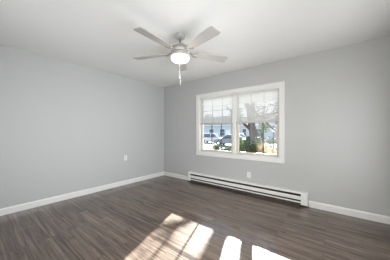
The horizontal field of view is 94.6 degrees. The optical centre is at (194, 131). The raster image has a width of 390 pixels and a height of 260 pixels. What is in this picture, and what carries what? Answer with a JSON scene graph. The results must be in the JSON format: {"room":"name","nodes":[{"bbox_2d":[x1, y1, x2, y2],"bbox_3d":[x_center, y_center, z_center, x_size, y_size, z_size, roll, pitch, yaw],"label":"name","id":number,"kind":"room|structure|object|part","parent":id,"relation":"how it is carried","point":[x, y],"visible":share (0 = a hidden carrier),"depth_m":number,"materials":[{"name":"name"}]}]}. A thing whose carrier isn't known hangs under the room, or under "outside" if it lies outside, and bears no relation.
{"room":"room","nodes":[
{"label":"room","id":0,"kind":"room"},
{"bbox_2d":[0,44,163,208],"bbox_3d":[-2.043,0.002,3.619,0.160,2.500,3.940,0,0,38],"label":"wall","id":1,"kind":"structure","parent":0,"point":[66,127],"depth_m":3.23,"materials":[{"name":"grey paint"}]},
{"bbox_2d":[0,172,163,215],"bbox_3d":[-1.975,1.143,3.566,0.014,0.098,3.620,0,0,38],"label":"baseboard","id":2,"kind":"structure","parent":1,"relation":"attached to","point":[24,206],"depth_m":3.22,"materials":[{"name":"white wood"}]},
{"bbox_2d":[0,175,389,259],"bbox_3d":[-0.269,1.222,2.220,4.360,0.060,3.620,0,0,38],"label":"floor","id":3,"kind":"structure","parent":0,"point":[164,217],"depth_m":2.20,"materials":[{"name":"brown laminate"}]},
{"bbox_2d":[0,0,389,86],"bbox_3d":[-0.269,-1.308,2.220,4.680,0.120,3.940,0,0,38],"label":"ceiling","id":4,"kind":"structure","parent":0,"point":[95,34],"depth_m":2.21,"materials":[{"name":"white paint"}]},
{"bbox_2d":[133,26,227,84],"bbox_3d":[-0.207,-0.908,2.276,1.299,0.680,1.259,0,0,38],"label":"ceiling fan","id":5,"kind":"object","parent":4,"relation":"hanging from","point":[179,52],"visible":1,"depth_m":2.21,"materials":[{"name":"grey metal"}]},
{"bbox_3d":[-0.593,-1.016,2.433,0.490,0.006,0.141,0,11,17],"label":"blade","id":6,"kind":"part","parent":5,"relation":"part of","materials":[{"name":"grey wood"}]},
{"bbox_3d":[-0.431,-1.016,1.966,0.141,0.006,0.490,13,8,34],"label":"blade","id":7,"kind":"part","parent":5,"relation":"part of","materials":[{"name":"grey wood"}]},
{"bbox_3d":[-0.191,-0.931,2.311,0.236,0.066,0.236,0,0,38],"label":"light globe","id":8,"kind":"part","parent":5,"relation":"part of","materials":[{"name":"white glass"}]},
{"bbox_3d":[-0.199,-1.016,2.731,0.141,0.006,0.490,-11,0,-1],"label":"blade","id":9,"kind":"part","parent":5,"relation":"part of","materials":[{"name":"grey wood"}]},
{"bbox_3d":[0.063,-1.016,1.976,0.141,0.006,0.490,14,-8,-36],"label":"blade","id":10,"kind":"part","parent":5,"relation":"part of","materials":[{"name":"beige wood"}]},
{"bbox_3d":[0.206,-1.016,2.448,0.490,0.006,0.141,0,-11,-19],"label":"blade","id":11,"kind":"part","parent":5,"relation":"part of","materials":[{"name":"beige wood"}]},
{"bbox_2d":[204,91,277,106],"bbox_3d":[1.335,-1.058,4.253,4.680,0.540,1.240,0,0,38],"label":"roof overhang","id":12,"kind":"object","parent":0,"point":[275,91],"depth_m":4.73,"materials":[{"name":"white"}]},
{"bbox_2d":[164,36,389,216],"bbox_3d":[0.902,0.002,3.704,4.360,2.500,0.160,0,0,38],"label":"wall","id":13,"kind":"structure","parent":0,"point":[337,100],"depth_m":2.76,"materials":[{"name":"grey paint"}]},
{"bbox_2d":[201,96,231,152],"bbox_3d":[0.482,-0.169,4.010,0.842,1.234,0.078,0,0,38],"label":"window","id":14,"kind":"structure","parent":13,"relation":"in","point":[221,137],"depth_m":4.01,"materials":[{"name":"beige plastic"}]},
{"bbox_2d":[200,94,231,124],"bbox_3d":[0.448,-0.477,3.966,0.834,0.615,0.037,0,0,38],"label":"window blind","id":15,"kind":"object","parent":14,"relation":"attached to","point":[220,113],"visible":0.99,"depth_m":3.96,"materials":[{"name":"white fabric"}]},
{"bbox_3d":[0.475,0.117,4.001,0.842,0.661,0.030,0,0,38],"label":"sash","id":16,"kind":"part","parent":14,"relation":"part of","materials":[{"name":"clear glass"}]},
{"bbox_2d":[196,81,284,163],"bbox_3d":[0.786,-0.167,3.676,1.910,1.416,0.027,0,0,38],"label":"trim","id":17,"kind":"structure","parent":13,"relation":"attached to","point":[281,84],"depth_m":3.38,"materials":[{"name":"white wood"}]},
{"bbox_2d":[188,172,307,205],"bbox_3d":[0.819,1.077,3.615,2.470,0.222,0.078,0,0,38],"label":"baseboard heater","id":18,"kind":"object","parent":13,"relation":"attached to","point":[288,195],"visible":1,"depth_m":3.38,"materials":[{"name":"white metal"}]},
{"bbox_2d":[236,90,278,156],"bbox_3d":[1.187,-0.169,3.454,0.826,1.234,0.078,0,0,38],"label":"window","id":19,"kind":"structure","parent":13,"relation":"in","point":[237,125],"depth_m":3.42,"materials":[{"name":"beige plastic"}]},
{"bbox_2d":[236,87,278,123],"bbox_3d":[1.153,-0.477,3.410,0.818,0.615,0.037,0,0,38],"label":"window blind","id":20,"kind":"object","parent":19,"relation":"attached to","point":[247,112],"visible":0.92,"depth_m":3.38,"materials":[{"name":"white fabric"}]},
{"bbox_3d":[1.156,-0.178,3.414,0.814,0.016,0.024,0,0,38],"label":"rail","id":21,"kind":"part","parent":20,"relation":"part of","materials":[{"name":"grey plastic"}]},
{"bbox_3d":[1.181,0.117,3.445,0.826,0.661,0.030,0,0,38],"label":"sash","id":22,"kind":"part","parent":19,"relation":"part of","materials":[{"name":"clear glass"}]},
{"bbox_2d":[164,172,389,224],"bbox_3d":[0.853,1.143,3.631,4.346,0.098,0.014,0,0,38],"label":"baseboard","id":23,"kind":"structure","parent":13,"relation":"attached to","point":[341,210],"depth_m":2.59,"materials":[{"name":"white wood"}]},
{"label":"outside","id":24,"kind":"structure","parent":0,"visible":0},
{"bbox_2d":[204,141,276,149],"bbox_3d":[13.091,1.892,38.820,100.000,0.200,69.600,0,0,38],"label":"ground","id":25,"kind":"structure","parent":24,"point":[205,141],"depth_m":28.05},
{"bbox_2d":[213,144,220,149],"bbox_3d":[2.084,1.503,17.404,0.845,0.634,0.853,0,0,38],"label":"bush","id":26,"kind":"object","parent":25,"relation":"on","point":[216,147],"visible":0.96,"depth_m":17.31,"materials":[{"name":"green plant"}]},
{"bbox_2d":[204,115,242,136],"bbox_3d":[5.641,-1.008,44.392,12.000,5.600,8.880,0,0,38],"label":"house","id":27,"kind":"structure","parent":25,"relation":"on","point":[216,128],"depth_m":39.87,"materials":[{"name":"blue"}]},
{"bbox_2d":[229,138,249,151],"bbox_3d":[1.605,1.011,6.394,0.871,1.646,0.875,0,0,-28],"label":"bush","id":28,"kind":"object","parent":25,"relation":"on","point":[243,147],"visible":0.09,"depth_m":6.29,"materials":[{"name":"green plant"}]},
{"bbox_2d":[227,103,277,138],"bbox_3d":[2.577,-2.351,8.221,6.240,8.422,4.378,0,0,27],"label":"tree","id":29,"kind":"object","parent":25,"relation":"on","point":[254,132],"visible":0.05,"depth_m":8.30,"materials":[{"name":"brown plant"}]},
{"bbox_2d":[239,117,276,141],"bbox_3d":[14.347,-0.858,38.797,8.200,5.300,8.880,0,0,38],"label":"house","id":30,"kind":"structure","parent":25,"relation":"on","point":[242,129],"depth_m":34.98,"materials":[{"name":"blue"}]},
{"bbox_2d":[256,136,262,147],"bbox_3d":[2.736,1.015,7.756,0.494,1.709,0.499,0,0,11],"label":"bush","id":31,"kind":"object","parent":25,"relation":"on","point":[257,137],"visible":0.11,"depth_m":7.66,"materials":[{"name":"green plant"}]},
{"bbox_3d":[3.684,1.777,7.521,20.000,0.030,8.800,0,0,38],"label":"patio","id":32,"kind":"object","parent":25,"relation":"on","visible":0},
{"bbox_2d":[245,135,259,152],"bbox_3d":[2.201,0.954,7.099,0.814,1.702,0.739,0,0,38],"label":"bush","id":33,"kind":"object","parent":32,"relation":"on","point":[254,145],"visible":0.18,"depth_m":6.96,"materials":[{"name":"green plant"}]},
{"bbox_2d":[256,140,271,152],"bbox_3d":[2.430,1.010,6.354,0.626,1.585,0.632,0,0,38],"label":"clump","id":34,"kind":"object","parent":32,"relation":"on","point":[261,144],"visible":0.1,"depth_m":6.29,"materials":[{"name":"beige plant"}]},
{"bbox_2d":[261,145,276,153],"bbox_3d":[2.292,1.073,5.501,0.698,1.458,0.692,0,0,38],"label":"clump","id":35,"kind":"object","parent":32,"relation":"on","point":[273,151],"visible":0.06,"depth_m":5.42,"materials":[{"name":"beige plant"}]},
{"bbox_2d":[264,136,275,150],"bbox_3d":[3.293,0.991,7.907,0.600,1.625,0.619,0,0,1],"label":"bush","id":36,"kind":"object","parent":32,"relation":"on","point":[269,136],"visible":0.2,"depth_m":7.91,"materials":[{"name":"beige plant"}]},
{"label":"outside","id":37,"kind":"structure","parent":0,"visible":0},
{"bbox_2d":[204,142,276,150],"bbox_3d":[2.748,1.782,25.709,100.000,0.020,11.000,0,0,38],"label":"street","id":38,"kind":"structure","parent":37,"point":[206,144],"depth_m":23.62,"materials":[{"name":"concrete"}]},
{"bbox_2d":[204,133,220,141],"bbox_3d":[2.996,1.007,30.003,4.730,1.530,2.000,0,0,30],"label":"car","id":39,"kind":"object","parent":38,"relation":"on","point":[207,136],"visible":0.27,"depth_m":29.53,"materials":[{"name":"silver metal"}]},
{"bbox_2d":[213,134,245,144],"bbox_3d":[4.704,1.047,23.497,4.330,1.450,2.000,0,0,32],"label":"car","id":40,"kind":"object","parent":38,"relation":"on","point":[224,140],"visible":0.53,"depth_m":23.12,"materials":[{"name":"grey paint"}]},
{"bbox_2d":[257,104,277,139],"bbox_3d":[9.569,-1.936,23.514,4.726,7.478,5.498,0,0,12],"label":"tree","id":41,"kind":"object","parent":38,"relation":"on","point":[259,104],"visible":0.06,"depth_m":23.78,"materials":[{"name":"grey plant"}]}
]}

